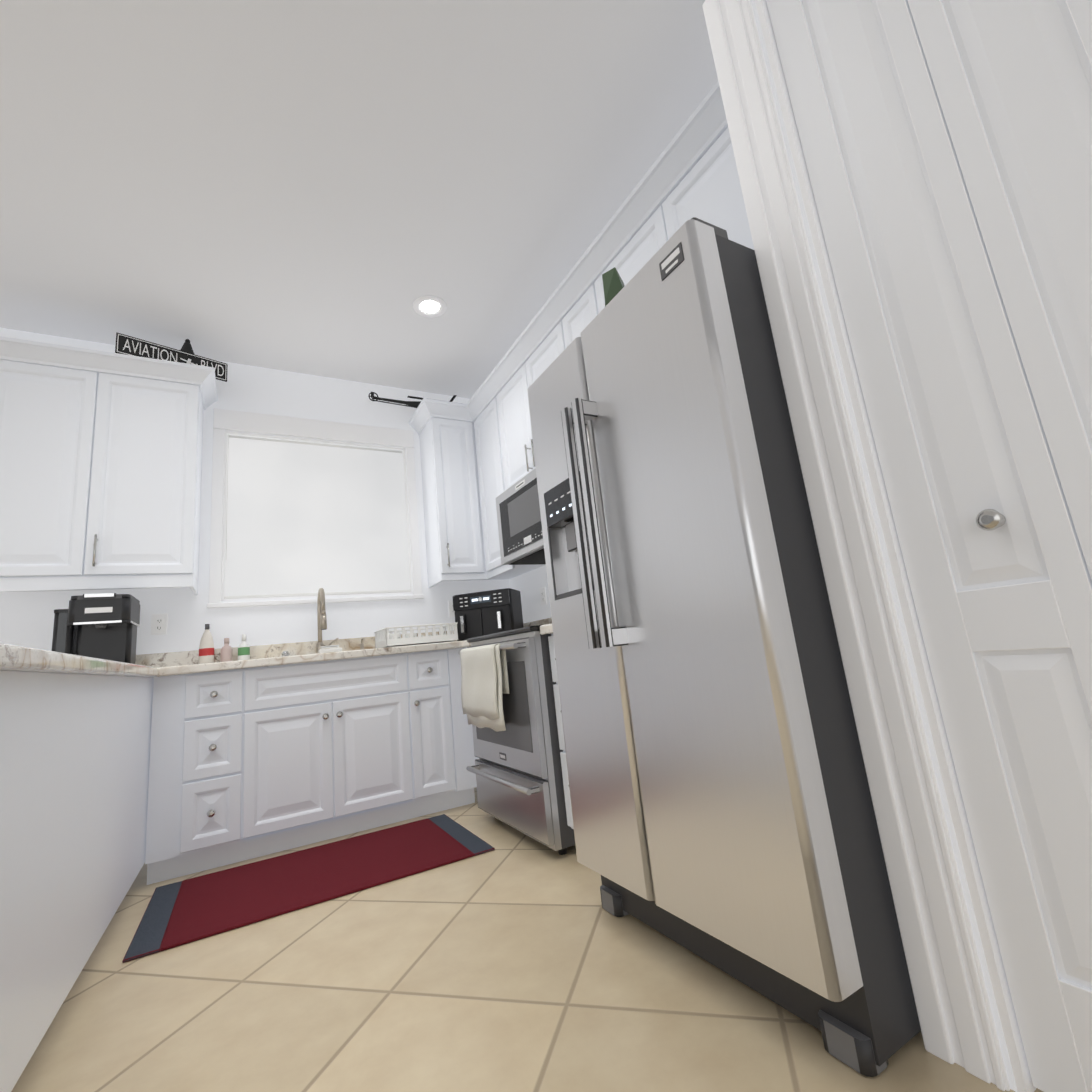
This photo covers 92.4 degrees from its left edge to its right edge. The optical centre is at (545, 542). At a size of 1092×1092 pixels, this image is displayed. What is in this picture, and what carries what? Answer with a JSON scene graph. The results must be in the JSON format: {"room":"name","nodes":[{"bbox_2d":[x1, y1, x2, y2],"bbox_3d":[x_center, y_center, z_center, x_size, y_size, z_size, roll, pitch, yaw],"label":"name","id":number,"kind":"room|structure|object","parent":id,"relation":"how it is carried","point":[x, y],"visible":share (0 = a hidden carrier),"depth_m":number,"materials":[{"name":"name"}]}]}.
{"room":"kitchen","nodes":[
{"label":"kitchen","id":0,"kind":"room"},
{"bbox_2d":[0,328,509,654],"bbox_3d":[-2.720,0.225,2.745,5.790,2.850,0.140,1,-13,-29],"label":"wall","id":1,"kind":"structure","parent":0,"point":[26,619],"depth_m":3.32,"materials":[{"name":"paint"}]},
{"bbox_2d":[0,341,103,591],"bbox_3d":[-2.598,-0.377,2.702,0.450,1.180,0.317,1,-13,-29],"label":"upper cabinet","id":2,"kind":"object","parent":1,"relation":"attached to","point":[50,398],"depth_m":2.59,"materials":[{"name":"white wood"}]},
{"bbox_2d":[84,353,207,588],"bbox_3d":[-2.206,-0.373,2.923,0.450,1.180,0.317,1,-13,-29],"label":"upper cabinet","id":3,"kind":"object","parent":1,"relation":"attached to","point":[100,469],"depth_m":2.78,"materials":[{"name":"white wood"}]},
{"bbox_2d":[115,332,227,381],"bbox_3d":[-2.105,-1.042,2.971,0.007,0.118,0.525,-17,-16,42],"label":"street sign","id":4,"kind":"object","parent":3,"relation":"on","point":[128,345],"visible":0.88,"depth_m":2.92,"materials":[{"name":"black metal"}]},
{"bbox_2d":[181,339,193,353],"bbox_3d":[-2.130,-1.086,3.106,0.180,0.264,0.180,1,-13,-29],"label":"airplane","id":5,"kind":"object","parent":3,"relation":"on","point":[186,346],"visible":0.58,"depth_m":3.10,"materials":[{"name":"black"}]},
{"bbox_2d":[151,614,167,634],"bbox_3d":[-2.153,0.456,2.916,0.070,0.114,0.008,1,-13,-29],"label":"electrical outlet","id":6,"kind":"object","parent":1,"relation":"attached to","point":[159,624],"visible":1,"depth_m":2.91,"materials":[{"name":"white plastic"}]},
{"bbox_2d":[207,408,423,607],"bbox_3d":[-1.497,-0.212,3.510,1.275,1.255,0.134,1,-13,-29],"label":"window","id":7,"kind":"structure","parent":1,"relation":"in","point":[251,423],"depth_m":3.44,"materials":[{"name":"white wood"}]},
{"bbox_2d":[224,433,410,598],"bbox_3d":[-1.490,-0.168,3.497,1.109,1.057,0.044,1,-13,-29],"label":"window shade","id":8,"kind":"object","parent":7,"relation":"attached to","point":[307,518],"visible":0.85,"depth_m":3.45,"materials":[{"name":"white fabric"}]},
{"bbox_2d":[448,601,454,616],"bbox_3d":[-0.662,0.476,3.754,0.070,0.114,0.008,1,-13,-29],"label":"electrical outlet","id":9,"kind":"object","parent":1,"relation":"attached to","point":[451,611],"visible":0.54,"depth_m":3.74,"materials":[{"name":"white plastic"}]},
{"bbox_2d":[416,401,487,584],"bbox_3d":[-0.692,-0.344,3.771,0.301,1.209,0.317,1,-13,-29],"label":"upper cabinet","id":10,"kind":"object","parent":1,"relation":"attached to","point":[451,502],"depth_m":3.64,"materials":[{"name":"white wood"}]},
{"bbox_2d":[368,392,456,407],"bbox_3d":[-0.825,-0.995,3.896,0.959,0.134,0.240,1,-13,-29],"label":"helicopter","id":11,"kind":"object","parent":10,"relation":"on","point":[414,404],"visible":0.38,"depth_m":3.76,"materials":[{"name":"black metal"}]},
{"bbox_2d":[0,0,717,398],"bbox_3d":[-1.316,-1.927,0.288,5.790,0.060,6.630,1,-13,-29],"label":"ceiling","id":12,"kind":"structure","parent":0,"point":[332,188],"depth_m":2.15,"materials":[{"name":"paint"}]},
{"bbox_2d":[413,295,446,317],"bbox_3d":[-0.682,-1.383,3.077,0.196,0.006,0.196,1,-13,-29],"label":"recessed light","id":13,"kind":"object","parent":12,"relation":"in","point":[431,306],"visible":1,"depth_m":3.07,"materials":[{"name":"white"}]},
{"bbox_2d":[11,787,1042,1091],"bbox_3d":[-1.014,0.907,-0.299,5.790,0.060,6.630,1,-13,-29],"label":"floor","id":14,"kind":"structure","parent":0,"point":[515,961],"depth_m":1.27,"materials":[{"name":"tile"}]},
{"bbox_2d":[0,671,155,1091],"bbox_3d":[-1.694,0.892,1.595,0.600,0.874,2.487,1,-13,-29],"label":"panel","id":15,"kind":"object","parent":14,"relation":"on","point":[110,786],"depth_m":1.23,"materials":[{"name":"white"}]},
{"bbox_2d":[0,643,163,677],"bbox_3d":[-1.569,0.366,1.390,0.669,0.040,1.860,1,-13,-29],"label":"countertop","id":16,"kind":"structure","parent":15,"relation":"on","point":[19,658],"depth_m":1.19,"materials":[{"name":"stone"}]},
{"bbox_2d":[52,593,140,663],"bbox_3d":[-2.178,0.455,2.526,0.310,0.369,0.312,1,-13,-29],"label":"coffee maker","id":17,"kind":"object","parent":16,"relation":"on","point":[103,626],"visible":0.75,"depth_m":2.49,"materials":[{"name":"black plastic"}]},
{"bbox_2d":[147,669,247,884],"bbox_3d":[-1.723,1.108,2.624,0.355,0.874,0.618,1,-13,-29],"label":"base cabinet","id":18,"kind":"object","parent":14,"relation":"on","point":[198,796],"depth_m":2.38,"materials":[{"name":"white wood"}]},
{"bbox_2d":[140,631,459,675],"bbox_3d":[-1.274,0.612,2.980,2.747,0.140,0.667,1,-13,-29],"label":"countertop","id":19,"kind":"structure","parent":18,"relation":"on","point":[182,662],"depth_m":2.89,"materials":[{"name":"stone"}]},
{"bbox_2d":[198,624,213,663],"bbox_3d":[-1.895,0.576,2.924,0.074,0.235,0.052,1,-13,-29],"label":"dish soap bottle","id":20,"kind":"object","parent":19,"relation":"on","point":[206,650],"visible":0.79,"depth_m":2.91,"materials":[{"name":"white plastic"}]},
{"bbox_2d":[220,638,232,661],"bbox_3d":[-1.810,0.619,2.966,0.058,0.150,0.057,1,-13,-29],"label":"hand soap bottle","id":21,"kind":"object","parent":19,"relation":"on","point":[226,652],"visible":0.83,"depth_m":2.95,"materials":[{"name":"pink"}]},
{"bbox_2d":[238,634,249,659],"bbox_3d":[-1.737,0.613,3.010,0.060,0.165,0.059,1,-13,-29],"label":"lotion bottle","id":22,"kind":"object","parent":19,"relation":"on","point":[243,650],"visible":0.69,"depth_m":2.99,"materials":[{"name":"white plastic"}]},
{"bbox_2d":[282,651,289,656],"bbox_3d":[-1.546,0.671,3.108,0.072,0.052,0.071,1,-13,-29],"label":"scrubber","id":23,"kind":"object","parent":19,"relation":"on","point":[284,653],"visible":0.62,"depth_m":3.10,"materials":[{"name":"white plastic"}]},
{"bbox_2d":[316,588,338,653],"bbox_3d":[-1.324,0.479,3.179,0.133,0.408,0.239,1,-13,-29],"label":"faucet","id":24,"kind":"object","parent":19,"relation":"on","point":[321,617],"visible":0.75,"depth_m":3.19,"materials":[{"name":"silver metal"}]},
{"bbox_2d":[318,645,341,652],"bbox_3d":[-1.140,0.565,2.766,0.110,0.036,0.063,1,-13,-29],"label":"sponge holder","id":25,"kind":"object","parent":19,"relation":"on","point":[330,648],"visible":0.98,"depth_m":2.74,"materials":[{"name":"white plastic"}]},
{"bbox_2d":[360,638,364,649],"bbox_3d":[-1.155,0.649,3.301,0.040,0.091,0.096,1,-13,-29],"label":"soap dispenser","id":26,"kind":"object","parent":19,"relation":"on","point":[362,645],"visible":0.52,"depth_m":3.31,"materials":[{"name":"beige"}]},
{"bbox_2d":[374,622,457,647],"bbox_3d":[-0.809,0.588,3.258,0.438,0.120,0.328,1,-13,-29],"label":"dish rack","id":27,"kind":"object","parent":19,"relation":"on","point":[384,638],"visible":0.98,"depth_m":3.15,"materials":[{"name":"white plastic"}]},
{"bbox_2d":[453,588,523,640],"bbox_3d":[-0.388,0.501,3.539,0.400,0.315,0.333,-9,-12,12],"label":"air fryer","id":28,"kind":"object","parent":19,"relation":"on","point":[482,613],"visible":0.75,"depth_m":3.42,"materials":[{"name":"black plastic"}]},
{"bbox_2d":[122,814,494,962],"bbox_3d":[-0.928,1.381,2.217,1.255,0.010,0.680,1,-13,-29],"label":"rug","id":29,"kind":"object","parent":14,"relation":"on","point":[183,912],"visible":0.94,"depth_m":2.12,"materials":[{"name":"red fabric"}]},
{"bbox_2d":[380,649,459,819],"bbox_3d":[-0.776,1.117,3.156,0.237,0.874,0.618,1,-13,-29],"label":"base cabinet","id":30,"kind":"object","parent":14,"relation":"on","point":[422,763],"depth_m":2.87,"materials":[{"name":"white wood"}]},
{"bbox_2d":[452,648,476,805],"bbox_3d":[-0.615,1.119,3.247,0.134,0.874,0.618,1,-13,-29],"label":"base cabinet","id":31,"kind":"object","parent":14,"relation":"on","point":[464,732],"depth_m":2.98,"materials":[{"name":"white wood"}]},
{"bbox_2d":[460,622,531,647],"bbox_3d":[-0.164,0.526,3.136,0.661,0.140,0.173,1,-13,-29],"label":"countertop","id":32,"kind":"structure","parent":31,"relation":"on","point":[463,644],"depth_m":3.05,"materials":[{"name":"stone"}]},
{"bbox_2d":[458,625,574,854],"bbox_3d":[0.045,0.757,2.635,0.739,1.195,0.760,1,-13,-29],"label":"range","id":33,"kind":"object","parent":14,"relation":"on","point":[516,768],"visible":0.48,"depth_m":2.24,"materials":[{"name":"grey metal"}]},
{"bbox_2d":[460,643,508,731],"bbox_3d":[-0.300,0.693,2.509,0.054,0.384,0.490,1,-13,-29],"label":"towel","id":34,"kind":"object","parent":33,"relation":"hanging from","point":[484,681],"visible":0.98,"depth_m":2.45,"materials":[{"name":"white fabric"}]},
{"bbox_2d":[548,634,573,828],"bbox_3d":[0.412,0.783,2.153,0.616,0.874,0.390,1,-13,-29],"label":"base cabinet","id":35,"kind":"object","parent":14,"relation":"on","point":[550,638],"depth_m":2.15,"materials":[{"name":"white wood"}]},
{"bbox_2d":[532,618,552,634],"bbox_3d":[0.344,0.288,2.246,0.652,0.140,0.390,1,-13,-29],"label":"countertop","id":36,"kind":"structure","parent":35,"relation":"on","point":[546,624],"depth_m":2.23,"materials":[{"name":"stone"}]},
{"bbox_2d":[527,217,920,1076],"bbox_3d":[0.541,0.187,1.618,0.872,1.792,0.873,1,-13,-29],"label":"refrigerator","id":37,"kind":"object","parent":14,"relation":"on","point":[723,811],"visible":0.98,"depth_m":1.22,"materials":[{"name":"grey metal"}]},
{"bbox_2d":[602,267,624,305],"bbox_3d":[0.289,-0.835,2.035,0.126,0.472,0.126,3,-15,-38],"label":"vase","id":38,"kind":"object","parent":37,"relation":"on","point":[613,284],"visible":0.19,"depth_m":2.03,"materials":[{"name":"green"}]},
{"bbox_2d":[510,565,550,622],"bbox_3d":[0.504,-0.111,2.783,0.140,2.850,3.040,1,-13,-29],"label":"wall","id":39,"kind":"structure","parent":0,"point":[528,585],"depth_m":3.69,"materials":[{"name":"paint"}]},
{"bbox_2d":[472,385,545,572],"bbox_3d":[-0.244,-0.420,3.634,0.327,1.209,0.420,1,-13,-29],"label":"upper cabinet","id":40,"kind":"object","parent":39,"relation":"attached to","point":[488,485],"depth_m":3.57,"materials":[{"name":"white wood"}]},
{"bbox_2d":[492,301,563,490],"bbox_3d":[0.045,-0.761,3.128,0.327,0.808,0.870,1,-13,-29],"label":"upper cabinet","id":41,"kind":"object","parent":39,"relation":"attached to","point":[545,343],"depth_m":3.14,"materials":[{"name":"white wood"}]},
{"bbox_2d":[496,468,545,564],"bbox_3d":[0.054,-0.159,2.944,0.481,0.430,0.817,1,-13,-29],"label":"microwave","id":42,"kind":"object","parent":41,"relation":"attached to","point":[519,524],"visible":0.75,"depth_m":2.96,"materials":[{"name":"silver metal"}]},
{"bbox_2d":[540,587,546,604],"bbox_3d":[-0.019,0.365,3.551,0.008,0.114,0.070,1,-13,-29],"label":"electrical outlet","id":43,"kind":"object","parent":39,"relation":"attached to","point":[543,595],"visible":1,"depth_m":3.54,"materials":[{"name":"white plastic"}]},
{"bbox_2d":[556,261,595,349],"bbox_3d":[0.347,-0.699,2.589,0.327,1.209,0.305,1,-13,-29],"label":"upper cabinet","id":44,"kind":"object","parent":39,"relation":"attached to","point":[577,302],"depth_m":2.58,"materials":[{"name":"white wood"}]},
{"bbox_2d":[592,93,753,315],"bbox_3d":[0.621,-1.079,2.109,0.327,0.719,0.945,1,-13,-29],"label":"upper cabinet","id":45,"kind":"object","parent":39,"relation":"attached to","point":[701,180],"depth_m":1.95,"materials":[{"name":"white wood"}]},
{"bbox_2d":[751,0,1016,1091],"bbox_3d":[0.879,-0.444,1.368,0.600,2.850,0.120,1,-13,-29],"label":"door frame","id":46,"kind":"structure","parent":0,"point":[925,718],"depth_m":1.05,"materials":[{"name":"paint"}]},
{"bbox_3d":[1.535,-0.851,-0.260,0.140,2.850,3.455,1,-13,-29],"label":"wall","id":47,"kind":"structure","parent":0,"visible":0},
{"bbox_2d":[702,0,1091,1091],"bbox_3d":[0.891,-0.410,0.834,0.142,2.566,1.048,1,-13,-29],"label":"door","id":48,"kind":"structure","parent":47,"relation":"attached to","point":[942,154],"depth_m":0.97,"materials":[{"name":"white wood"}]}
]}

